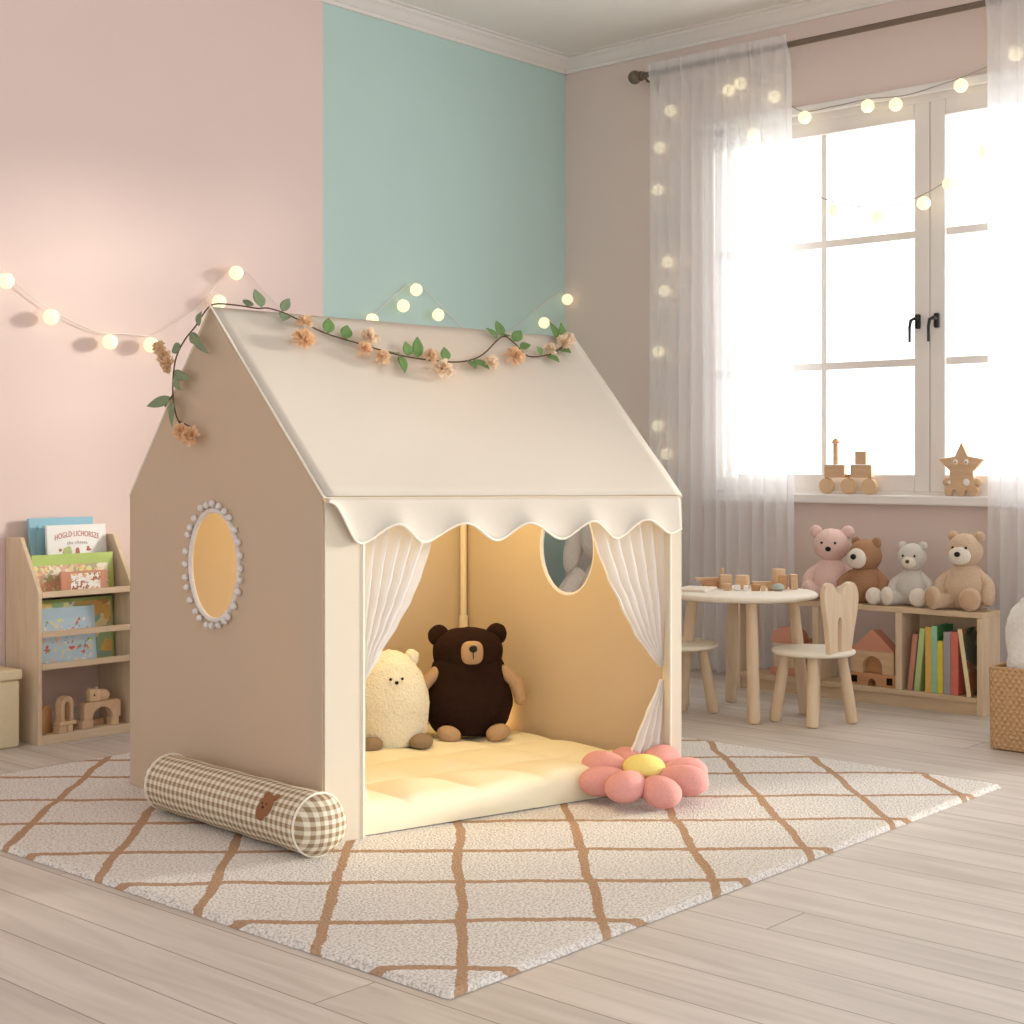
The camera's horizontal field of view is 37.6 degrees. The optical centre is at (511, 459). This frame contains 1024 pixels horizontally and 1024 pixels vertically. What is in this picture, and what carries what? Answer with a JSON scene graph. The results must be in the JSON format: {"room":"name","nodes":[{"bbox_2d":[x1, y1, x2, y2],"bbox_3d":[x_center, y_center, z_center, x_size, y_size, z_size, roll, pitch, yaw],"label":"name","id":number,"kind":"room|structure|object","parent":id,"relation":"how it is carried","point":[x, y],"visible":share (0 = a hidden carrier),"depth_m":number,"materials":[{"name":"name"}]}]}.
{"room":"children's room","nodes":[
{"label":"children's room","id":0,"kind":"room"},
{"bbox_2d":[0,0,564,709],"bbox_3d":[-2.285,-0.475,4.270,0.180,2.750,7.800,0,0,42],"label":"wall","id":1,"kind":"structure","parent":0,"point":[341,159],"depth_m":5.46,"materials":[{"name":"pink paint"}]},
{"bbox_2d":[51,707,99,723],"bbox_3d":[-2.280,0.865,4.131,0.014,0.070,7.600,0,0,42],"label":"baseboard","id":2,"kind":"structure","parent":1,"relation":"attached to","point":[75,709],"depth_m":5.04,"materials":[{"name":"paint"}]},
{"bbox_2d":[0,266,279,351],"bbox_3d":[-1.269,-0.539,5.215,0.056,0.332,1.134,0,0,42],"label":"string light","id":3,"kind":"object","parent":1,"relation":"attached to","point":[51,317],"depth_m":5.09,"materials":[{"name":"yellow glass"}]},
{"bbox_2d":[366,283,464,327],"bbox_3d":[-0.410,-0.639,6.175,0.056,0.169,0.562,0,0,42],"label":"string light","id":4,"kind":"object","parent":1,"relation":"attached to","point":[403,305],"depth_m":6.16,"materials":[{"name":"yellow glass"}]},
{"bbox_2d":[316,0,567,74],"bbox_3d":[-2.253,-1.818,4.107,0.085,0.064,7.600,0,0,42],"label":"trim","id":5,"kind":"structure","parent":1,"relation":"attached to","point":[396,12],"depth_m":6.36,"materials":[{"name":"white paint"}]},
{"bbox_2d":[510,289,572,331],"bbox_3d":[0.115,-0.671,6.762,0.056,0.215,0.427,0,0,42],"label":"string light","id":6,"kind":"object","parent":1,"relation":"attached to","point":[567,299],"depth_m":6.79,"materials":[{"name":"yellow glass"}]},
{"bbox_2d":[0,669,1023,1023],"bbox_3d":[0.391,0.930,1.877,7.400,0.060,7.800,0,0,42],"label":"floor","id":7,"kind":"structure","parent":0,"point":[921,921],"depth_m":2.79,"materials":[{"name":"brown wood"}]},
{"bbox_2d":[0,666,21,749],"bbox_3d":[-1.668,0.778,4.677,0.158,0.244,0.226,0,0,42],"label":"storage box","id":8,"kind":"object","parent":7,"relation":"on","point":[9,677],"visible":1,"depth_m":4.68,"materials":[{"name":"fabric"}]},
{"bbox_2d":[6,533,129,745],"bbox_3d":[-1.445,0.574,4.922,0.196,0.652,0.356,0,0,42],"label":"display rack","id":9,"kind":"object","parent":7,"relation":"on","point":[24,594],"visible":0.73,"depth_m":4.82,"materials":[{"name":"brown wood"}]},
{"bbox_2d":[42,705,51,734],"bbox_3d":[-1.500,0.827,4.792,0.036,0.090,0.060,0,0,13],"label":"block","id":10,"kind":"object","parent":9,"relation":"on","point":[46,710],"visible":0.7,"depth_m":4.79,"materials":[{"name":"brown wood"}]},
{"bbox_2d":[27,517,92,555],"bbox_3d":[-1.488,0.310,4.967,0.036,0.240,0.237,0,0,42],"label":"picture book","id":11,"kind":"object","parent":9,"relation":"on","point":[35,526],"visible":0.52,"depth_m":4.91,"materials":[{"name":"blue paper"}]},
{"bbox_2d":[53,725,66,733],"bbox_3d":[-1.445,0.861,4.805,0.028,0.022,0.034,0,0,30],"label":"block","id":12,"kind":"object","parent":9,"relation":"on","point":[56,729],"visible":1,"depth_m":4.79,"materials":[{"name":"brown wood"}]},
{"bbox_2d":[54,719,76,725],"bbox_3d":[-1.435,0.843,4.823,0.032,0.012,0.066,0,0,33],"label":"block","id":13,"kind":"object","parent":12,"relation":"on","point":[67,722],"visible":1,"depth_m":4.81,"materials":[{"name":"brown wood"}]},
{"bbox_2d":[55,695,72,721],"bbox_3d":[-1.437,0.796,4.821,0.028,0.080,0.052,0,0,27],"label":"block","id":14,"kind":"object","parent":13,"relation":"on","point":[64,704],"visible":1,"depth_m":4.80,"materials":[{"name":"brown wood"}]},
{"bbox_2d":[42,605,96,663],"bbox_3d":[-1.452,0.569,4.871,0.030,0.182,0.225,0,0,42],"label":"picture book","id":15,"kind":"object","parent":9,"relation":"on","point":[82,646],"visible":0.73,"depth_m":4.88,"materials":[{"name":"blue paper"}]},
{"bbox_2d":[67,724,72,731],"bbox_3d":[-1.427,0.861,4.828,0.024,0.022,0.020,0,0,30],"label":"block","id":16,"kind":"object","parent":9,"relation":"on","point":[69,727],"visible":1,"depth_m":4.82,"materials":[{"name":"brown wood"}]},
{"bbox_2d":[30,552,113,591],"bbox_3d":[-1.434,0.368,4.905,0.022,0.125,0.299,0,0,42],"label":"picture book","id":17,"kind":"object","parent":9,"relation":"on","point":[47,568],"visible":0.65,"depth_m":4.88,"materials":[{"name":"paper"}]},
{"bbox_2d":[34,562,108,591],"bbox_3d":[-1.433,0.383,4.895,0.001,0.086,0.271,-6,-4,42],"label":"picture","id":18,"kind":"object","parent":17,"relation":"attached to","point":[47,573],"depth_m":4.85},
{"bbox_2d":[44,524,106,554],"bbox_3d":[-1.440,0.322,4.971,0.029,0.216,0.221,0,0,42],"label":"picture book","id":19,"kind":"object","parent":9,"relation":"on","point":[80,538],"visible":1,"depth_m":4.96,"materials":[{"name":"white paper"}]},
{"bbox_2d":[42,595,113,657],"bbox_3d":[-1.442,0.556,4.919,0.025,0.206,0.309,0,0,42],"label":"picture book","id":20,"kind":"object","parent":9,"relation":"on","point":[103,605],"visible":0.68,"depth_m":4.99,"materials":[{"name":"multicoloured paper"}]},
{"bbox_2d":[59,569,106,590],"bbox_3d":[-1.396,0.395,4.893,0.013,0.068,0.169,0,0,42],"label":"picture book","id":21,"kind":"object","parent":9,"relation":"on","point":[73,580],"visible":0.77,"depth_m":4.89,"materials":[{"name":"paper"}]},
{"bbox_2d":[71,572,100,589],"bbox_3d":[-1.389,0.397,4.893,0.001,0.058,0.109,-3,-2,42],"label":"picture","id":22,"kind":"object","parent":21,"relation":"attached to","point":[79,580],"depth_m":4.89},
{"bbox_2d":[76,720,92,728],"bbox_3d":[-1.391,0.859,4.884,0.032,0.026,0.044,0,0,30],"label":"block","id":23,"kind":"object","parent":9,"relation":"on","point":[80,724],"visible":1,"depth_m":4.87,"materials":[{"name":"brown wood"}]},
{"bbox_2d":[79,698,120,720],"bbox_3d":[-1.352,0.817,4.927,0.034,0.056,0.136,0,0,42],"label":"block","id":24,"kind":"object","parent":23,"relation":"on","point":[112,706],"visible":1,"depth_m":4.91,"materials":[{"name":"brown wood"}]},
{"bbox_2d":[86,686,109,701],"bbox_3d":[-1.354,0.764,4.923,0.032,0.048,0.082,0,0,42],"label":"animal","id":25,"kind":"object","parent":24,"relation":"on","point":[95,694],"visible":1,"depth_m":4.90},
{"bbox_2d":[42,717,129,744],"bbox_3d":[-1.444,0.886,4.921,0.194,0.028,0.327,0,0,42],"label":"shelf","id":26,"kind":"object","parent":9,"relation":"attached to","point":[104,729],"depth_m":4.87,"materials":[{"name":"brown wood"}]},
{"bbox_2d":[93,718,103,724],"bbox_3d":[-1.378,0.863,4.951,0.024,0.018,0.060,0,0,42],"label":"block","id":27,"kind":"object","parent":9,"relation":"on","point":[96,721],"visible":0.71,"depth_m":4.95,"materials":[{"name":"brown wood"}]},
{"bbox_2d":[106,716,118,724],"bbox_3d":[-1.320,0.859,4.963,0.032,0.026,0.028,0,0,42],"label":"block","id":28,"kind":"object","parent":9,"relation":"on","point":[111,720],"visible":1,"depth_m":4.95,"materials":[{"name":"brown wood"}]},
{"bbox_2d":[0,737,1001,999],"bbox_3d":[-0.188,0.893,4.035,2.174,0.013,2.180,0,0,42],"label":"rug","id":29,"kind":"object","parent":7,"relation":"on","point":[448,910],"visible":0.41,"depth_m":3.36,"materials":[{"name":"beige carpet"}]},
{"bbox_2d":[143,753,345,857],"bbox_3d":[-0.651,0.817,3.585,0.148,0.147,0.725,0,0,-44],"label":"bolster cushion","id":30,"kind":"object","parent":29,"relation":"on","point":[310,823],"visible":1,"depth_m":3.47,"materials":[{"name":"fabric"}]},
{"bbox_2d":[129,305,681,841],"bbox_3d":[-0.287,0.247,4.094,1.231,1.282,0.925,0,0,-35],"label":"tent","id":31,"kind":"object","parent":29,"relation":"on","point":[331,507],"visible":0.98,"depth_m":3.88,"materials":[{"name":"beige fabric"}]},
{"bbox_2d":[147,289,575,446],"bbox_3d":[-0.349,-0.239,4.030,1.204,0.409,0.315,0,0,-19],"label":"flower garland","id":32,"kind":"object","parent":31,"relation":"on","point":[306,337],"visible":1,"depth_m":3.92,"materials":[{"name":"green plant"}]},
{"bbox_2d":[365,526,431,680],"bbox_3d":[-0.272,0.333,3.620,0.231,0.420,0.030,0,0,-35],"label":"drape","id":33,"kind":"object","parent":31,"relation":"hanging from","point":[395,561],"depth_m":3.60,"materials":[{"name":"white fabric"}]},
{"bbox_2d":[589,521,664,666],"bbox_3d":[0.300,0.343,4.016,0.266,0.440,0.030,0,0,-35],"label":"drape","id":34,"kind":"object","parent":31,"relation":"hanging from","point":[631,554],"depth_m":4.04,"materials":[{"name":"white fabric"}]},
{"bbox_2d":[631,679,663,753],"bbox_3d":[0.361,0.700,4.059,0.134,0.205,0.027,0,0,-35],"label":"drape","id":35,"kind":"object","parent":31,"relation":"hanging from","point":[650,733],"depth_m":4.07,"materials":[{"name":"white fabric"}]},
{"bbox_2d":[365,724,613,834],"bbox_3d":[-0.288,0.844,4.096,1.176,0.084,0.853,0,0,-35],"label":"mattress","id":36,"kind":"object","parent":29,"relation":"on","point":[469,777],"visible":0.36,"depth_m":3.86,"materials":[{"name":"fabric"}]},
{"bbox_2d":[365,649,432,750],"bbox_3d":[-0.346,0.679,4.258,0.238,0.285,0.188,0,0,-20],"label":"plush bear","id":37,"kind":"object","parent":36,"relation":"on","point":[397,702],"visible":0.82,"depth_m":4.20},
{"bbox_2d":[423,623,527,741],"bbox_3d":[-0.126,0.646,4.391,0.341,0.330,0.200,0,0,-12],"label":"plush bear","id":38,"kind":"object","parent":36,"relation":"on","point":[468,681],"visible":0.92,"depth_m":4.34},
{"bbox_2d":[579,744,708,808],"bbox_3d":[0.346,0.826,3.936,0.336,0.116,0.333,0,0,5],"label":"cushion","id":39,"kind":"object","parent":29,"relation":"on","point":[660,775],"visible":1,"depth_m":3.86,"materials":[{"name":"pink fabric"}]},
{"bbox_2d":[559,524,592,592],"bbox_3d":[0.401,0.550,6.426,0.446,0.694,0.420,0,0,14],"label":"curtain","id":40,"kind":"object","parent":7,"relation":"on","point":[581,540],"visible":0.11,"depth_m":6.47,"materials":[{"name":"fabric"}]},
{"bbox_2d":[681,637,718,713],"bbox_3d":[0.574,0.775,5.356,0.320,0.255,0.321,0,0,42],"label":"stool","id":41,"kind":"object","parent":7,"relation":"on","point":[702,646],"visible":0.3,"depth_m":5.33,"materials":[{"name":"brown wood"}]},
{"bbox_2d":[681,585,817,723],"bbox_3d":[0.820,0.685,5.357,0.534,0.434,0.534,0,0,42],"label":"table","id":42,"kind":"object","parent":7,"relation":"on","point":[732,597],"visible":0.71,"depth_m":5.30,"materials":[{"name":"brown wood"}]},
{"bbox_2d":[681,586,716,592],"bbox_3d":[0.662,0.463,5.391,0.110,0.010,0.150,0,0,25],"label":"wooden board","id":43,"kind":"object","parent":42,"relation":"on","point":[703,589],"visible":0.8,"depth_m":5.35,"materials":[{"name":"beige wood"}]},
{"bbox_2d":[702,581,718,587],"bbox_3d":[0.727,0.456,5.500,0.060,0.024,0.034,0,0,-1],"label":"block","id":44,"kind":"object","parent":42,"relation":"on","point":[704,583],"visible":0.76,"depth_m":5.48,"materials":[{"name":"brown wood"}]},
{"bbox_2d":[695,577,718,580],"bbox_3d":[0.724,0.438,5.517,0.105,0.012,0.017,0,0,-10],"label":"block","id":45,"kind":"object","parent":44,"relation":"on","point":[697,578],"visible":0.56,"depth_m":5.51,"materials":[{"name":"brown wood"}]},
{"bbox_2d":[719,574,731,588],"bbox_3d":[0.778,0.443,5.473,0.042,0.050,0.042,0,0,-1],"label":"block","id":46,"kind":"object","parent":42,"relation":"on","point":[723,578],"visible":0.81,"depth_m":5.45,"materials":[{"name":"brown wood"}]},
{"bbox_2d":[724,583,731,590],"bbox_3d":[0.775,0.456,5.394,0.022,0.024,0.026,0,0,25],"label":"block","id":47,"kind":"object","parent":42,"relation":"on","point":[727,586],"visible":1,"depth_m":5.38,"materials":[{"name":"brown wood"}]},
{"bbox_2d":[735,585,739,590],"bbox_3d":[0.808,0.458,5.384,0.020,0.020,0.020,0,0,7],"label":"block","id":48,"kind":"object","parent":42,"relation":"on","point":[737,587],"visible":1,"depth_m":5.37,"materials":[{"name":"paint"}]},
{"bbox_2d":[736,575,748,588],"bbox_3d":[0.837,0.443,5.452,0.040,0.050,0.040,0,0,27],"label":"block","id":49,"kind":"object","parent":42,"relation":"on","point":[741,580],"visible":0.67,"depth_m":5.43,"materials":[{"name":"brown wood"}]},
{"bbox_2d":[751,584,759,590],"bbox_3d":[0.873,0.457,5.380,0.026,0.022,0.022,0,0,30],"label":"block","id":50,"kind":"object","parent":42,"relation":"on","point":[754,587],"visible":1,"depth_m":5.37,"materials":[{"name":"brown wood"}]},
{"bbox_2d":[751,581,773,587],"bbox_3d":[0.919,0.457,5.517,0.080,0.022,0.026,0,0,-7],"label":"block","id":51,"kind":"object","parent":42,"relation":"on","point":[767,584],"visible":0.58,"depth_m":5.51,"materials":[{"name":"brown wood"}]},
{"bbox_2d":[770,583,784,590],"bbox_3d":[0.949,0.454,5.369,0.052,0.026,0.035,0,0,13],"label":"pebble","id":52,"kind":"object","parent":42,"relation":"on","point":[776,587],"visible":1,"depth_m":5.36,"materials":[{"name":"white stone"}]},
{"bbox_2d":[772,568,784,583],"bbox_3d":[0.981,0.434,5.519,0.047,0.068,0.048,0,0,42],"label":"block","id":53,"kind":"object","parent":42,"relation":"on","point":[776,571],"visible":0.49,"depth_m":5.50,"materials":[{"name":"brown wood"}]},
{"bbox_2d":[778,574,787,589],"bbox_3d":[0.981,0.442,5.439,0.030,0.052,0.036,0,0,19],"label":"block","id":54,"kind":"object","parent":42,"relation":"on","point":[782,579],"visible":0.76,"depth_m":5.42,"materials":[{"name":"brown wood"}]},
{"bbox_2d":[789,574,797,588],"bbox_3d":[1.020,0.441,5.444,0.026,0.054,0.030,0,0,2],"label":"block","id":55,"kind":"object","parent":42,"relation":"on","point":[793,578],"visible":1,"depth_m":5.43,"materials":[{"name":"brown wood"}]},
{"bbox_2d":[769,581,858,727],"bbox_3d":[1.035,0.656,5.159,0.286,0.492,0.286,0,0,42],"label":"chair","id":56,"kind":"object","parent":7,"relation":"on","point":[838,609],"visible":1,"depth_m":5.08,"materials":[{"name":"brown wood"}]},
{"bbox_2d":[737,599,999,716],"bbox_3d":[1.313,0.718,5.651,1.025,0.364,0.144,0,0,42],"label":"bookshelf","id":57,"kind":"object","parent":7,"relation":"on","point":[909,620],"visible":0.59,"depth_m":5.47,"materials":[{"name":"brown wood"}]},
{"bbox_2d":[770,626,808,676],"bbox_3d":[1.082,0.741,5.843,0.144,0.190,0.065,0,0,42],"label":"house","id":58,"kind":"object","parent":57,"relation":"on","point":[782,635],"visible":0.47,"depth_m":5.83,"materials":[{"name":"pink paint"}]},
{"bbox_2d":[801,525,853,598],"bbox_3d":[1.221,0.394,5.756,0.217,0.287,0.175,0,0,24],"label":"teddy bear","id":59,"kind":"object","parent":57,"relation":"on","point":[831,545],"visible":0.76,"depth_m":5.73},
{"bbox_2d":[836,536,888,604],"bbox_3d":[1.319,0.415,5.637,0.208,0.252,0.171,0,0,36],"label":"teddy bear","id":60,"kind":"object","parent":57,"relation":"on","point":[864,555],"visible":0.84,"depth_m":5.60},
{"bbox_2d":[850,629,894,687],"bbox_3d":[1.351,0.733,5.580,0.200,0.205,0.060,0,0,42],"label":"house","id":61,"kind":"object","parent":57,"relation":"on","point":[873,662],"visible":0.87,"depth_m":5.56,"materials":[{"name":"brown wood"}]},
{"bbox_2d":[881,541,933,606],"bbox_3d":[1.461,0.419,5.523,0.190,0.237,0.150,0,0,32],"label":"teddy bear","id":62,"kind":"object","parent":57,"relation":"on","point":[909,587],"visible":0.92,"depth_m":5.50},
{"bbox_2d":[907,633,918,689],"bbox_3d":[1.492,0.733,5.487,0.042,0.206,0.125,0,0,42],"label":"book","id":63,"kind":"object","parent":57,"relation":"on","point":[912,668],"visible":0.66,"depth_m":5.44,"materials":[{"name":"pink paper"}]},
{"bbox_2d":[914,627,924,690],"bbox_3d":[1.512,0.721,5.469,0.045,0.229,0.125,0,0,42],"label":"book","id":64,"kind":"object","parent":57,"relation":"on","point":[919,684],"visible":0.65,"depth_m":5.42,"materials":[{"name":"green paper"}]},
{"bbox_2d":[925,624,938,692],"bbox_3d":[1.537,0.718,5.446,0.023,0.235,0.125,0,0,42],"label":"book","id":65,"kind":"object","parent":57,"relation":"on","point":[928,628],"visible":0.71,"depth_m":5.40,"materials":[{"name":"paper"}]},
{"bbox_2d":[937,640,942,693],"bbox_3d":[1.570,0.742,5.414,0.021,0.188,0.120,0,0,42],"label":"book","id":66,"kind":"object","parent":57,"relation":"on","point":[939,643],"visible":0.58,"depth_m":5.37,"materials":[{"name":"yellow paper"}]},
{"bbox_2d":[931,623,952,692],"bbox_3d":[1.556,0.716,5.433,0.022,0.240,0.130,0,0,42],"label":"book","id":67,"kind":"object","parent":57,"relation":"on","point":[937,631],"visible":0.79,"depth_m":5.39,"materials":[{"name":"teal paper"}]},
{"bbox_2d":[943,629,957,694],"bbox_3d":[1.591,0.725,5.398,0.027,0.222,0.125,0,0,42],"label":"book","id":68,"kind":"object","parent":57,"relation":"on","point":[946,635],"visible":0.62,"depth_m":5.35,"materials":[{"name":"grey paper"}]},
{"bbox_2d":[951,631,965,695],"bbox_3d":[1.612,0.724,5.379,0.027,0.224,0.125,0,0,42],"label":"book","id":69,"kind":"object","parent":57,"relation":"on","point":[958,687],"visible":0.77,"depth_m":5.33,"materials":[{"name":"red paper"}]},
{"bbox_2d":[925,531,994,611],"bbox_3d":[1.611,0.398,5.378,0.235,0.286,0.186,0,0,32],"label":"teddy bear","id":70,"kind":"object","parent":57,"relation":"on","point":[965,586],"visible":1,"depth_m":5.34},
{"bbox_2d":[958,626,976,696],"bbox_3d":[1.639,0.717,5.350,0.051,0.237,0.125,0,0,42],"label":"book","id":71,"kind":"object","parent":57,"relation":"on","point":[967,636],"visible":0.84,"depth_m":5.32,"materials":[{"name":"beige paper"}]},
{"bbox_2d":[989,661,1023,752],"bbox_3d":[1.725,0.770,4.682,0.369,0.260,0.339,0,0,42],"label":"storage basket","id":72,"kind":"object","parent":7,"relation":"on","point":[1006,684],"visible":0.92,"depth_m":4.64,"materials":[{"name":"brown wicker"}]},
{"bbox_2d":[1005,598,1023,668],"bbox_3d":[1.723,0.639,4.686,0.343,0.504,0.314,0,0,42],"label":"throw","id":73,"kind":"object","parent":72,"relation":"in","point":[1014,628],"visible":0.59,"depth_m":4.67,"materials":[{"name":"beige fabric"}]},
{"bbox_2d":[397,0,797,53],"bbox_3d":[0.391,-1.890,1.877,7.400,0.080,7.800,0,0,42],"label":"ceiling","id":74,"kind":"structure","parent":0,"point":[564,26],"depth_m":6.26,"materials":[{"name":"paint"}]},
{"bbox_2d":[565,0,987,667],"bbox_3d":[2.992,-0.475,4.636,7.200,2.750,0.180,0,0,42],"label":"wall","id":75,"kind":"structure","parent":0,"point":[607,116],"depth_m":6.65,"materials":[{"name":"paint"}]},
{"bbox_2d":[564,0,900,74],"bbox_3d":[2.903,-1.818,4.537,7.200,0.064,0.085,0,0,42],"label":"trim","id":76,"kind":"structure","parent":75,"relation":"attached to","point":[799,11],"depth_m":6.36,"materials":[{"name":"white paint"}]},
{"bbox_2d":[628,0,985,83],"bbox_3d":[1.677,-1.668,5.605,3.052,0.074,0.131,0,0,42],"label":"curtain rod","id":77,"kind":"object","parent":75,"relation":"attached to","point":[634,77],"visible":0.56,"depth_m":5.80,"materials":[{"name":"brown metal"}]},
{"bbox_2d":[649,34,794,672],"bbox_3d":[0.864,-0.413,6.284,0.724,2.603,0.063,0,0,42],"label":"sheer curtain","id":78,"kind":"object","parent":77,"relation":"hanging from","point":[721,410],"visible":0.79,"depth_m":6.28,"materials":[{"name":"white fabric"}]},
{"bbox_2d":[985,0,1023,662],"bbox_3d":[2.068,-0.413,5.207,0.887,2.603,0.063,0,0,42],"label":"sheer curtain","id":79,"kind":"object","parent":77,"relation":"hanging from","point":[1005,18],"visible":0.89,"depth_m":5.46,"materials":[{"name":"white fabric"}]},
{"bbox_2d":[792,73,987,495],"bbox_3d":[1.620,-0.647,5.780,2.070,1.584,0.143,0,0,42],"label":"window","id":80,"kind":"structure","parent":75,"relation":"in","point":[931,110],"depth_m":5.79,"materials":[{"name":"white paint"}]},
{"bbox_2d":[792,66,986,123],"bbox_3d":[1.394,-1.476,5.870,1.353,0.261,0.052,0,0,42],"label":"string light","id":81,"kind":"object","parent":80,"relation":"attached to","point":[960,85],"visible":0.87,"depth_m":5.79,"materials":[{"name":"white glass"}]},
{"bbox_2d":[792,139,987,222],"bbox_3d":[1.400,-1.227,5.872,1.273,0.612,0.052,0,0,42],"label":"string light","id":82,"kind":"object","parent":80,"relation":"attached to","point":[949,183],"visible":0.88,"depth_m":5.74,"materials":[{"name":"white glass"}]},
{"bbox_2d":[794,493,987,506],"bbox_3d":[1.587,0.154,5.743,2.130,0.037,0.067,0,0,42],"label":"window sill","id":83,"kind":"structure","parent":75,"relation":"attached to","point":[976,501],"depth_m":5.80,"materials":[{"name":"paint"}]},
{"bbox_2d":[819,438,877,493],"bbox_3d":[1.333,0.024,5.958,0.255,0.224,0.040,0,0,42],"label":"train","id":84,"kind":"object","parent":83,"relation":"on","point":[861,469],"visible":1,"depth_m":5.94,"materials":[{"name":"brown wood"}]},
{"bbox_2d":[939,442,985,495],"bbox_3d":[1.689,0.034,5.637,0.180,0.204,0.030,0,0,42],"label":"toy","id":85,"kind":"object","parent":83,"relation":"on","point":[962,467],"visible":1,"depth_m":5.63,"materials":[{"name":"brown wood"}]},
{"bbox_2d":[963,479,969,485],"bbox_3d":[1.698,0.084,5.614,0.026,0.028,0.006,0,0,42],"label":"light","id":86,"kind":"object","parent":85,"relation":"attached to","point":[966,482],"depth_m":5.61,"materials":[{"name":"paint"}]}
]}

